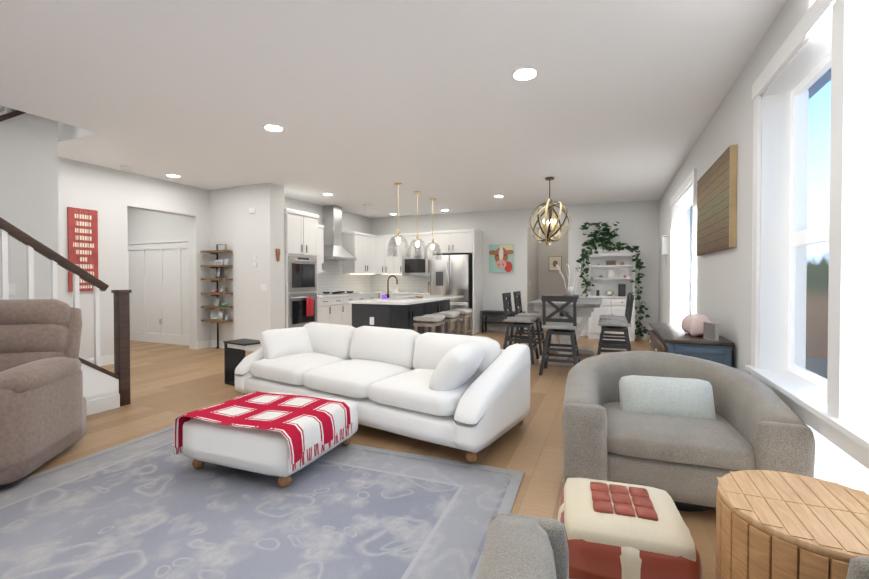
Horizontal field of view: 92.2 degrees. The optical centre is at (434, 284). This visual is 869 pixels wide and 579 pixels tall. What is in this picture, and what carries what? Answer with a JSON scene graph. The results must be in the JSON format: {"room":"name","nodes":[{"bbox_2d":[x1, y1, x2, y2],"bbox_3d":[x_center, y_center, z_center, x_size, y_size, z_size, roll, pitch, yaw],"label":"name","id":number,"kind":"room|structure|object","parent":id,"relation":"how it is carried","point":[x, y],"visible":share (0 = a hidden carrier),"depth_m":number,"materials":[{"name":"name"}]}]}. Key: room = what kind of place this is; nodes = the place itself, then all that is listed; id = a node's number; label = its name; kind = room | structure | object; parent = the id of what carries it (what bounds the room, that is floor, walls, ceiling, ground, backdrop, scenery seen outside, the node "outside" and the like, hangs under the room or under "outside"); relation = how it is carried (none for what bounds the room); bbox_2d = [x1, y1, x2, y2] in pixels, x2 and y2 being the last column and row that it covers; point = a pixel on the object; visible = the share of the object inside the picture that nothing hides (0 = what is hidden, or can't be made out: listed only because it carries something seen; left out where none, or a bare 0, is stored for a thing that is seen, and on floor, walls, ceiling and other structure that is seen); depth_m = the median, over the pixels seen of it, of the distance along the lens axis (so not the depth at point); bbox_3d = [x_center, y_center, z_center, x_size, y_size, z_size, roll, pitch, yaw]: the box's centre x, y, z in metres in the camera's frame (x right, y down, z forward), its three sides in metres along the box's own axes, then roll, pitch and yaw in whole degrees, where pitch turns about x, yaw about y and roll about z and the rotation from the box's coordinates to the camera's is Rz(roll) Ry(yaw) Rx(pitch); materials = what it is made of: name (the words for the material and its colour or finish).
{"room":"living room","nodes":[
{"label":"living room","id":0,"kind":"room"},
{"bbox_2d":[0,113,58,299],"bbox_3d":[-5.217,-0.260,2.067,0.150,2.980,5.460,0,1,23],"label":"wall","id":1,"kind":"structure","parent":0,"point":[28,174],"depth_m":4.33,"materials":[{"name":"white paint"}]},
{"bbox_2d":[58,157,209,358],"bbox_3d":[-4.748,-0.262,6.369,0.200,2.870,2.840,0,1,23],"label":"wall","id":2,"kind":"structure","parent":0,"point":[110,195],"depth_m":6.19,"materials":[{"name":"white paint"}]},
{"bbox_2d":[67,207,97,291],"bbox_3d":[-4.864,-0.470,5.786,0.026,1.140,0.350,0,1,23],"label":"wall sign","id":3,"kind":"object","parent":2,"relation":"attached to","point":[82,230],"visible":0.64,"depth_m":5.78,"materials":[{"name":"red"}]},
{"bbox_2d":[84,355,113,365],"bbox_3d":[-4.920,1.117,5.695,0.016,0.130,1.430,0,1,23],"label":"baseboard","id":4,"kind":"structure","parent":2,"relation":"attached to","point":[106,360],"depth_m":6.05,"materials":[{"name":"white"}]},
{"bbox_2d":[128,240,188,345],"bbox_3d":[-5.563,0.162,8.224,2.690,1.972,0.055,0,1,23],"label":"door","id":5,"kind":"structure","parent":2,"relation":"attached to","point":[158,279],"depth_m":8.13,"materials":[{"name":"white wood"}]},
{"bbox_2d":[127,187,233,340],"bbox_3d":[-5.149,-0.286,8.157,3.580,2.870,0.150,0,1,23],"label":"wall","id":6,"kind":"structure","parent":0,"point":[147,226],"depth_m":7.60,"materials":[{"name":"white paint"}]},
{"bbox_2d":[233,183,284,339],"bbox_3d":[-3.089,-0.276,7.356,0.840,2.870,0.340,0,1,23],"label":"wall","id":7,"kind":"structure","parent":0,"point":[260,233],"depth_m":7.19,"materials":[{"name":"white paint"}]},
{"bbox_2d":[249,208,255,213],"label":"switch plates","id":8,"kind":"object","parent":7,"relation":"attached to","point":[251,210],"depth_m":7.14,"materials":[{"name":"white paint"}]},
{"bbox_2d":[260,284,265,290],"label":"switch plates","id":9,"kind":"object","parent":7,"relation":"attached to","point":[262,286],"depth_m":7.09,"materials":[{"name":"white paint"}]},
{"bbox_2d":[276,249,279,261],"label":"wall decor","id":10,"kind":"object","parent":7,"relation":"attached to","point":[277,250],"depth_m":7.18,"materials":[{"name":"brown paint"}]},
{"bbox_2d":[284,196,370,233],"bbox_3d":[-2.550,-0.302,9.357,0.150,2.870,4.370,0,1,23],"label":"wall","id":11,"kind":"structure","parent":0,"point":[354,222],"depth_m":10.03,"materials":[{"name":"white paint"}]},
{"bbox_2d":[320,225,323,272],"bbox_3d":[-2.589,-0.727,8.583,0.359,1.000,0.520,0,1,23],"label":"upper cabinet","id":12,"kind":"object","parent":11,"relation":"attached to","point":[321,226],"depth_m":8.70,"materials":[{"name":"white wood"}]},
{"bbox_2d":[322,205,355,260],"bbox_3d":[-2.203,-1.162,9.325,0.506,1.130,0.900,0,1,23],"label":"range hood","id":13,"kind":"object","parent":11,"relation":"attached to","point":[338,244],"depth_m":9.26,"materials":[{"name":"silver metal"}]},
{"bbox_2d":[340,231,375,272],"bbox_3d":[-1.828,-0.751,10.335,0.412,1.000,0.980,0,1,23],"label":"upper cabinet","id":14,"kind":"object","parent":11,"relation":"attached to","point":[364,261],"depth_m":10.15,"materials":[{"name":"white wood"}]},
{"bbox_2d":[0,326,715,578],"bbox_3d":[-2.179,1.242,5.662,11.600,0.120,15.000,0,1,23],"label":"floor","id":15,"kind":"structure","parent":0,"point":[169,383],"depth_m":3.62,"materials":[{"name":"brown wood"}]},
{"bbox_2d":[0,299,86,484],"bbox_3d":[-2.969,0.654,2.768,0.880,1.074,1.063,0,1,-15],"label":"recliner","id":16,"kind":"object","parent":15,"relation":"on","point":[43,413],"visible":1,"depth_m":2.87,"materials":[{"name":"fabric"}]},
{"bbox_2d":[0,106,131,415],"bbox_3d":[-4.694,-0.859,3.141,2.281,4.150,3.700,0,1,23],"label":"stair railing","id":17,"kind":"object","parent":15,"relation":"on","point":[104,389],"visible":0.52,"depth_m":3.92,"materials":[{"name":"white paint"}]},
{"bbox_2d":[200,244,232,348],"bbox_3d":[-3.852,0.222,7.418,0.550,1.873,0.235,0,1,23],"label":"wall shelf unit","id":18,"kind":"object","parent":15,"relation":"on","point":[217,314],"visible":0.98,"depth_m":7.36,"materials":[{"name":"brown wood"}]},
{"bbox_2d":[223,338,261,385],"bbox_3d":[-2.264,0.936,4.989,0.420,0.510,0.280,0,1,33],"label":"side table","id":19,"kind":"object","parent":15,"relation":"on","point":[234,353],"visible":0.65,"depth_m":5.00,"materials":[{"name":"black wood"}]},
{"bbox_2d":[0,425,523,578],"bbox_3d":[-1.472,1.232,1.389,2.920,0.012,3.900,0,1,21],"label":"rug","id":20,"kind":"object","parent":15,"relation":"on","point":[148,506],"visible":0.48,"depth_m":2.18,"materials":[{"name":"grey carpet"}]},
{"bbox_2d":[172,391,357,486],"bbox_3d":[-1.111,1.021,2.924,0.948,0.371,0.843,0,1,21],"label":"ottoman","id":21,"kind":"object","parent":20,"relation":"on","point":[284,436],"visible":1,"depth_m":2.63,"materials":[{"name":"white fabric"}]},
{"bbox_2d":[284,208,319,327],"bbox_3d":[-2.726,-0.098,7.895,0.643,2.500,0.870,0,1,23],"label":"tall cabinet","id":22,"kind":"object","parent":15,"relation":"on","point":[301,229],"depth_m":7.72,"materials":[{"name":"white wood"}]},
{"bbox_2d":[320,297,331,323],"bbox_3d":[-2.477,0.707,8.532,0.619,0.874,0.478,0,1,23],"label":"base cabinet","id":23,"kind":"object","parent":15,"relation":"on","point":[325,302],"depth_m":8.43,"materials":[{"name":"white wood"}]},
{"bbox_2d":[332,297,347,324],"bbox_3d":[-2.321,0.702,8.907,0.619,0.874,0.567,0,1,23],"label":"base cabinet","id":24,"kind":"object","parent":15,"relation":"on","point":[339,304],"depth_m":8.87,"materials":[{"name":"white wood"}]},
{"bbox_2d":[320,293,367,296],"bbox_3d":[-1.982,0.234,9.693,0.633,0.040,3.013,0,1,23],"label":"countertop","id":25,"kind":"structure","parent":24,"relation":"on","point":[321,294],"depth_m":9.12,"materials":[{"name":"white stone"}]},
{"bbox_2d":[332,289,359,292],"bbox_3d":[-2.142,0.194,9.318,0.521,0.051,0.900,0,1,23],"label":"cooktop","id":26,"kind":"object","parent":25,"relation":"in","point":[333,290],"depth_m":9.92,"materials":[{"name":"black metal"}]},
{"bbox_2d":[348,297,359,325],"bbox_3d":[-2.147,0.696,9.322,0.619,0.874,0.567,0,1,23],"label":"base cabinet","id":27,"kind":"object","parent":15,"relation":"on","point":[349,298],"depth_m":9.23,"materials":[{"name":"white wood"}]},
{"bbox_2d":[368,293,375,298],"bbox_3d":[-1.812,0.685,10.124,0.619,0.874,0.505,0,1,23],"label":"base cabinet","id":28,"kind":"object","parent":15,"relation":"on","point":[370,295],"depth_m":10.04,"materials":[{"name":"white"}]},
{"bbox_2d":[235,322,529,462],"bbox_3d":[-0.607,0.809,3.884,2.800,0.767,1.020,1,1,33],"label":"sofa","id":29,"kind":"object","parent":15,"relation":"on","point":[470,394],"visible":1,"depth_m":3.37,"materials":[{"name":"white fabric"}]},
{"bbox_2d":[384,293,399,296],"bbox_3d":[-0.998,0.679,10.574,0.509,0.874,0.640,0,1,23],"label":"base cabinet","id":30,"kind":"object","parent":15,"relation":"on","point":[390,294],"depth_m":10.23,"materials":[{"name":"white"}]},
{"bbox_2d":[352,299,449,333],"bbox_3d":[-0.464,0.721,7.439,0.711,0.874,2.507,0,1,23],"label":"kitchen island","id":31,"kind":"object","parent":15,"relation":"on","point":[387,311],"depth_m":6.39,"materials":[{"name":"grey wood"}]},
{"bbox_2d":[348,295,463,306],"bbox_3d":[-0.366,0.265,7.395,1.000,0.040,2.580,0,1,23],"label":"island countertop","id":32,"kind":"structure","parent":31,"relation":"on","point":[431,298],"depth_m":6.52,"materials":[{"name":"white stone"}]},
{"bbox_2d":[388,275,397,294],"bbox_3d":[-0.760,0.045,7.348,0.216,0.402,0.114,0,1,23],"label":"faucet","id":33,"kind":"object","parent":32,"relation":"on","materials":[{"name":"black metal"}]},
{"bbox_2d":[380,295,427,298],"bbox_3d":[-0.530,0.212,7.290,0.557,0.071,0.740,0,1,23],"label":"sink","id":34,"kind":"object","parent":32,"relation":"in","point":[383,296],"depth_m":7.34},
{"bbox_2d":[400,293,415,295],"bbox_3d":[-0.609,0.682,10.411,0.566,0.874,0.640,0,1,23],"label":"base cabinet","id":35,"kind":"object","parent":15,"relation":"on","point":[401,294],"depth_m":10.10,"materials":[{"name":"white"}]},
{"bbox_2d":[413,314,444,333],"bbox_3d":[-0.078,0.831,6.535,0.362,0.681,0.480,0,1,23],"label":"counter stool","id":36,"kind":"object","parent":15,"relation":"on","point":[432,321],"visible":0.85,"depth_m":6.37,"materials":[{"name":"white fabric"}]},
{"bbox_2d":[432,311,459,334],"bbox_3d":[0.203,0.822,7.208,0.362,0.681,0.480,0,1,23],"label":"counter stool","id":37,"kind":"object","parent":15,"relation":"on","point":[450,317],"visible":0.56,"depth_m":7.06,"materials":[{"name":"white fabric"}]},
{"bbox_2d":[431,254,472,332],"bbox_3d":[0.470,0.216,9.863,0.910,1.780,0.781,0,1,23],"label":"fridge","id":38,"kind":"object","parent":15,"relation":"on","point":[451,274],"visible":0.48,"depth_m":9.51,"materials":[{"name":"grey metal"}]},
{"bbox_2d":[448,308,472,335],"bbox_3d":[0.484,0.813,7.882,0.362,0.681,0.480,0,1,23],"label":"counter stool","id":39,"kind":"object","parent":15,"relation":"on","point":[464,313],"visible":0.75,"depth_m":7.80,"materials":[{"name":"brown wood"}]},
{"bbox_2d":[480,310,525,332],"bbox_3d":[1.579,0.879,9.647,0.980,0.500,0.340,0,1,23],"label":"bench","id":40,"kind":"object","parent":15,"relation":"on","point":[485,313],"visible":0.52,"depth_m":9.61,"materials":[{"name":"grey wood"}]},
{"bbox_2d":[502,292,538,364],"bbox_3d":[1.316,0.657,6.394,0.500,1.042,0.500,0,1,23],"label":"dining chair","id":41,"kind":"object","parent":15,"relation":"on","point":[525,322],"visible":0.9,"depth_m":6.29,"materials":[{"name":"grey wood"}]},
{"bbox_2d":[513,291,544,354],"bbox_3d":[1.625,0.647,7.132,0.500,1.042,0.500,0,1,23],"label":"dining chair","id":42,"kind":"object","parent":15,"relation":"on","point":[517,303],"visible":0.73,"depth_m":7.02,"materials":[{"name":"grey wood"}]},
{"bbox_2d":[539,295,579,375],"bbox_3d":[1.678,0.668,5.549,0.500,1.042,0.500,0,1,23],"label":"dining chair","id":43,"kind":"object","parent":15,"relation":"on","point":[569,326],"visible":0.92,"depth_m":5.39,"materials":[{"name":"grey wood"}]},
{"bbox_2d":[527,264,601,366],"bbox_3d":[2.087,0.424,6.524,0.950,1.493,1.750,0,1,23],"label":"dining table","id":44,"kind":"object","parent":15,"relation":"on","point":[586,307],"visible":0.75,"depth_m":5.96,"materials":[{"name":"grey wood"}]},
{"bbox_2d":[575,221,649,340],"bbox_3d":[3.692,-0.082,8.654,1.491,2.448,0.537,0,1,23],"label":"hutch","id":45,"kind":"object","parent":15,"relation":"on","point":[611,281],"visible":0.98,"depth_m":8.69,"materials":[{"name":"white wood"}]},
{"bbox_2d":[599,292,630,348],"bbox_3d":[2.842,0.654,6.623,0.500,1.042,0.500,0,1,23],"label":"dining chair","id":46,"kind":"object","parent":15,"relation":"on","point":[606,317],"visible":0.33,"depth_m":6.48,"materials":[{"name":"grey wood"}]},
{"bbox_2d":[597,294,633,354],"bbox_3d":[2.534,0.664,5.885,0.500,1.042,0.500,0,1,23],"label":"dining chair","id":47,"kind":"object","parent":15,"relation":"on","point":[616,325],"visible":0.9,"depth_m":5.75,"materials":[{"name":"grey wood"}]},
{"bbox_2d":[557,478,701,578],"bbox_3d":[0.784,1.075,1.755,0.515,0.360,0.515,0,1,17],"label":"pouf","id":48,"kind":"object","parent":15,"relation":"on","point":[615,530],"visible":1,"depth_m":1.58,"materials":[{"name":"white fabric"}]},
{"bbox_2d":[476,513,868,578],"bbox_3d":[0.607,0.886,0.659,1.142,0.726,1.031,0,1,13],"label":"armchair","id":49,"kind":"object","parent":15,"relation":"on","point":[516,546],"visible":1,"depth_m":1.05,"materials":[{"name":"grey fabric"}]},
{"bbox_2d":[649,314,734,366],"bbox_3d":[2.410,0.735,4.074,0.521,0.937,1.470,0,1,23],"label":"dresser","id":50,"kind":"object","parent":15,"relation":"on","point":[696,335],"visible":0.4,"depth_m":3.48,"materials":[{"name":"blue paint"}]},
{"bbox_2d":[716,470,868,578],"bbox_3d":[1.275,0.992,1.398,0.552,0.501,0.555,0,1,23],"label":"table","id":51,"kind":"object","parent":15,"relation":"on","point":[776,525],"visible":0.9,"depth_m":1.35,"materials":[{"name":"brown wood"}]},
{"bbox_2d":[0,0,786,217],"bbox_3d":[-2.332,-1.838,5.685,11.070,0.300,14.800,0,1,23],"label":"ceiling","id":52,"kind":"structure","parent":0,"point":[363,102],"depth_m":3.58,"materials":[{"name":"white paint"}]},
{"bbox_2d":[166,174,180,177],"bbox_3d":[-4.078,-1.692,6.526,0.205,0.016,0.205,0,1,17],"label":"recessed light","id":53,"kind":"object","parent":52,"relation":"in","point":[169,175],"depth_m":6.49,"materials":[{"name":"white paint"}]},
{"bbox_2d":[263,124,283,131],"bbox_3d":[-1.714,-1.664,4.453,0.205,0.016,0.205,0,1,14],"label":"recessed light","id":54,"kind":"object","parent":52,"relation":"in","point":[271,127],"depth_m":4.43,"materials":[{"name":"white paint"}]},
{"bbox_2d":[387,183,409,256],"bbox_3d":[-0.616,-1.092,7.091,0.396,1.230,0.396,0,1,23],"label":"pendant light","id":55,"kind":"object","parent":52,"relation":"hanging from","point":[398,238],"visible":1,"depth_m":7.07,"materials":[{"name":"clear glass"}]},
{"bbox_2d":[407,191,427,258],"bbox_3d":[-0.319,-1.102,7.802,0.396,1.230,0.396,0,1,23],"label":"pendant light","id":56,"kind":"object","parent":52,"relation":"hanging from","point":[417,245],"visible":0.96,"depth_m":7.79,"materials":[{"name":"clear glass"}]},
{"bbox_2d":[423,198,441,259],"bbox_3d":[-0.037,-1.111,8.475,0.396,1.230,0.396,0,1,23],"label":"pendant light","id":57,"kind":"object","parent":52,"relation":"hanging from","point":[431,247],"visible":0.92,"depth_m":8.45,"materials":[{"name":"clear glass"}]},
{"bbox_2d":[512,66,537,80],"bbox_3d":[0.710,-1.648,3.279,0.205,0.016,0.205,0,1,14],"label":"recessed light","id":58,"kind":"object","parent":52,"relation":"in","point":[525,73],"depth_m":3.25,"materials":[{"name":"white paint"}]},
{"bbox_2d":[529,177,570,244],"bbox_3d":[1.849,-1.162,6.711,0.663,1.080,0.739,0,1,23],"label":"orb chandelier","id":59,"kind":"object","parent":52,"relation":"hanging from","point":[549,236],"visible":1,"depth_m":6.63,"materials":[{"name":"brown metal"}]},
{"bbox_2d":[371,200,658,332],"bbox_3d":[1.525,-0.310,9.941,7.220,2.870,0.150,0,1,23],"label":"wall","id":60,"kind":"structure","parent":0,"point":[638,224],"depth_m":9.34,"materials":[{"name":"white paint"}]},
{"bbox_2d":[376,234,395,272],"bbox_3d":[-1.180,-0.756,10.755,0.579,1.000,0.411,0,1,23],"label":"upper cabinet","id":61,"kind":"object","parent":60,"relation":"attached to","point":[384,263],"depth_m":10.62,"materials":[{"name":"white wood"}]},
{"bbox_2d":[396,234,399,272],"bbox_3d":[-0.864,-0.755,10.648,0.317,1.000,0.365,0,1,23],"label":"upper cabinet","id":62,"kind":"object","parent":60,"relation":"attached to","point":[398,257],"depth_m":10.48,"materials":[{"name":"white wood"}]},
{"bbox_2d":[400,257,427,276],"bbox_3d":[-0.417,-0.452,10.443,0.670,0.500,0.406,0,1,23],"label":"microwave","id":63,"kind":"object","parent":60,"relation":"attached to","point":[410,266],"depth_m":10.27,"materials":[{"name":"white metal"}]},
{"bbox_2d":[400,233,434,256],"bbox_3d":[-0.333,-0.976,10.390,0.861,0.550,0.426,0,1,23],"label":"upper cabinet","id":64,"kind":"object","parent":60,"relation":"attached to","point":[426,238],"depth_m":10.21,"materials":[{"name":"white wood"}]},
{"bbox_2d":[428,257,430,276],"bbox_3d":[-0.020,-0.450,10.277,0.191,0.500,0.406,0,1,23],"label":"upper cabinet","id":65,"kind":"object","parent":60,"relation":"attached to","point":[429,261],"depth_m":10.10,"materials":[{"name":"white wood"}]},
{"bbox_2d":[432,229,479,256],"bbox_3d":[0.511,-0.980,9.918,1.020,0.530,0.645,0,1,23],"label":"upper cabinet","id":66,"kind":"object","parent":60,"relation":"attached to","point":[451,242],"depth_m":9.60,"materials":[{"name":"white wood"}]},
{"bbox_2d":[489,244,513,272],"bbox_3d":[1.569,-0.604,9.810,0.595,0.660,0.046,0,1,23],"label":"wall art","id":67,"kind":"object","parent":60,"relation":"attached to","point":[501,257],"visible":1,"depth_m":9.79,"materials":[{"name":"teal"}]},
{"bbox_2d":[484,326,526,332],"bbox_3d":[1.634,1.061,9.824,1.065,0.130,0.016,0,1,23],"label":"baseboard","id":68,"kind":"structure","parent":60,"relation":"attached to","point":[489,328],"depth_m":9.86,"materials":[{"name":"white"}]},
{"bbox_2d":[575,330,649,338],"bbox_3d":[3.764,1.073,8.934,1.737,0.130,0.016,0,1,23],"label":"baseboard","id":69,"kind":"structure","parent":60,"relation":"attached to","point":[584,332],"depth_m":9.11,"materials":[{"name":"white"}]},
{"bbox_2d":[528,228,538,322],"bbox_3d":[2.429,-0.317,10.458,0.100,2.870,1.500,0,1,23],"label":"wall","id":70,"kind":"structure","parent":0,"point":[533,245],"depth_m":10.42,"materials":[{"name":"grey paint"}]},
{"bbox_2d":[539,227,568,320],"bbox_3d":[2.660,-0.328,11.261,3.400,2.870,0.100,0,1,23],"label":"wall","id":71,"kind":"structure","parent":0,"point":[543,280],"depth_m":11.01,"materials":[{"name":"grey paint"}]},
{"bbox_2d":[549,256,561,270],"bbox_3d":[3.169,-0.539,10.969,0.332,0.392,0.035,0,1,23],"label":"wall art","id":72,"kind":"object","parent":71,"relation":"attached to","point":[554,261],"visible":0.96,"depth_m":10.95},
{"bbox_2d":[659,0,868,493],"bbox_3d":[2.341,-0.215,2.844,0.240,2.870,12.720,0,1,23],"label":"wall","id":73,"kind":"structure","parent":0,"point":[723,289],"depth_m":3.30,"materials":[{"name":"paint"}]},
{"bbox_2d":[661,235,667,254],"label":"switch plates","id":74,"kind":"object","parent":73,"relation":"attached to","point":[664,251],"depth_m":7.25,"materials":[{"name":"white paint"}]},
{"bbox_2d":[670,169,695,323],"bbox_3d":[3.588,-0.096,5.863,0.266,2.550,2.100,0,1,23],"label":"window frame","id":75,"kind":"structure","parent":73,"relation":"attached to","point":[683,194],"depth_m":6.71,"materials":[{"name":"white wood"}]},
{"bbox_2d":[682,196,692,319],"bbox_3d":[3.637,-0.055,5.843,0.040,2.370,1.850,0,1,23],"label":"window","id":76,"kind":"structure","parent":73,"relation":"in","point":[687,204],"depth_m":6.62,"materials":[{"name":"white"}]},
{"bbox_2d":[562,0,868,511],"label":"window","id":77,"kind":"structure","parent":73,"relation":"in","point":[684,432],"depth_m":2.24,"materials":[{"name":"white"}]},
{"bbox_2d":[788,52,830,389],"bbox_3d":[2.194,-0.338,2.286,0.092,1.830,1.020,0,1,23],"label":"window unit","id":78,"kind":"structure","parent":77,"relation":"attached to","point":[801,236],"depth_m":2.43,"materials":[{"name":"white"}]},
{"bbox_2d":[697,144,736,255],"bbox_3d":[2.663,-0.716,3.986,0.047,0.820,1.371,0,1,23],"label":"wall art","id":79,"kind":"object","parent":73,"relation":"attached to","point":[716,206],"visible":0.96,"depth_m":3.71},
{"label":"outside","id":80,"kind":"structure","parent":0,"visible":0},
{"bbox_2d":[805,357,827,377],"bbox_3d":[4.390,0.978,2.264,4.000,1.100,12.000,0,1,23],"label":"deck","id":81,"kind":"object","parent":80,"point":[824,372],"depth_m":7.00,"materials":[{"name":"grey wood"}]},
{"bbox_2d":[806,80,830,357],"bbox_3d":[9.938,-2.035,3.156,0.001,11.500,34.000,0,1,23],"label":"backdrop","id":82,"kind":"structure","parent":80,"point":[824,209],"depth_m":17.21,"materials":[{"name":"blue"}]}
]}

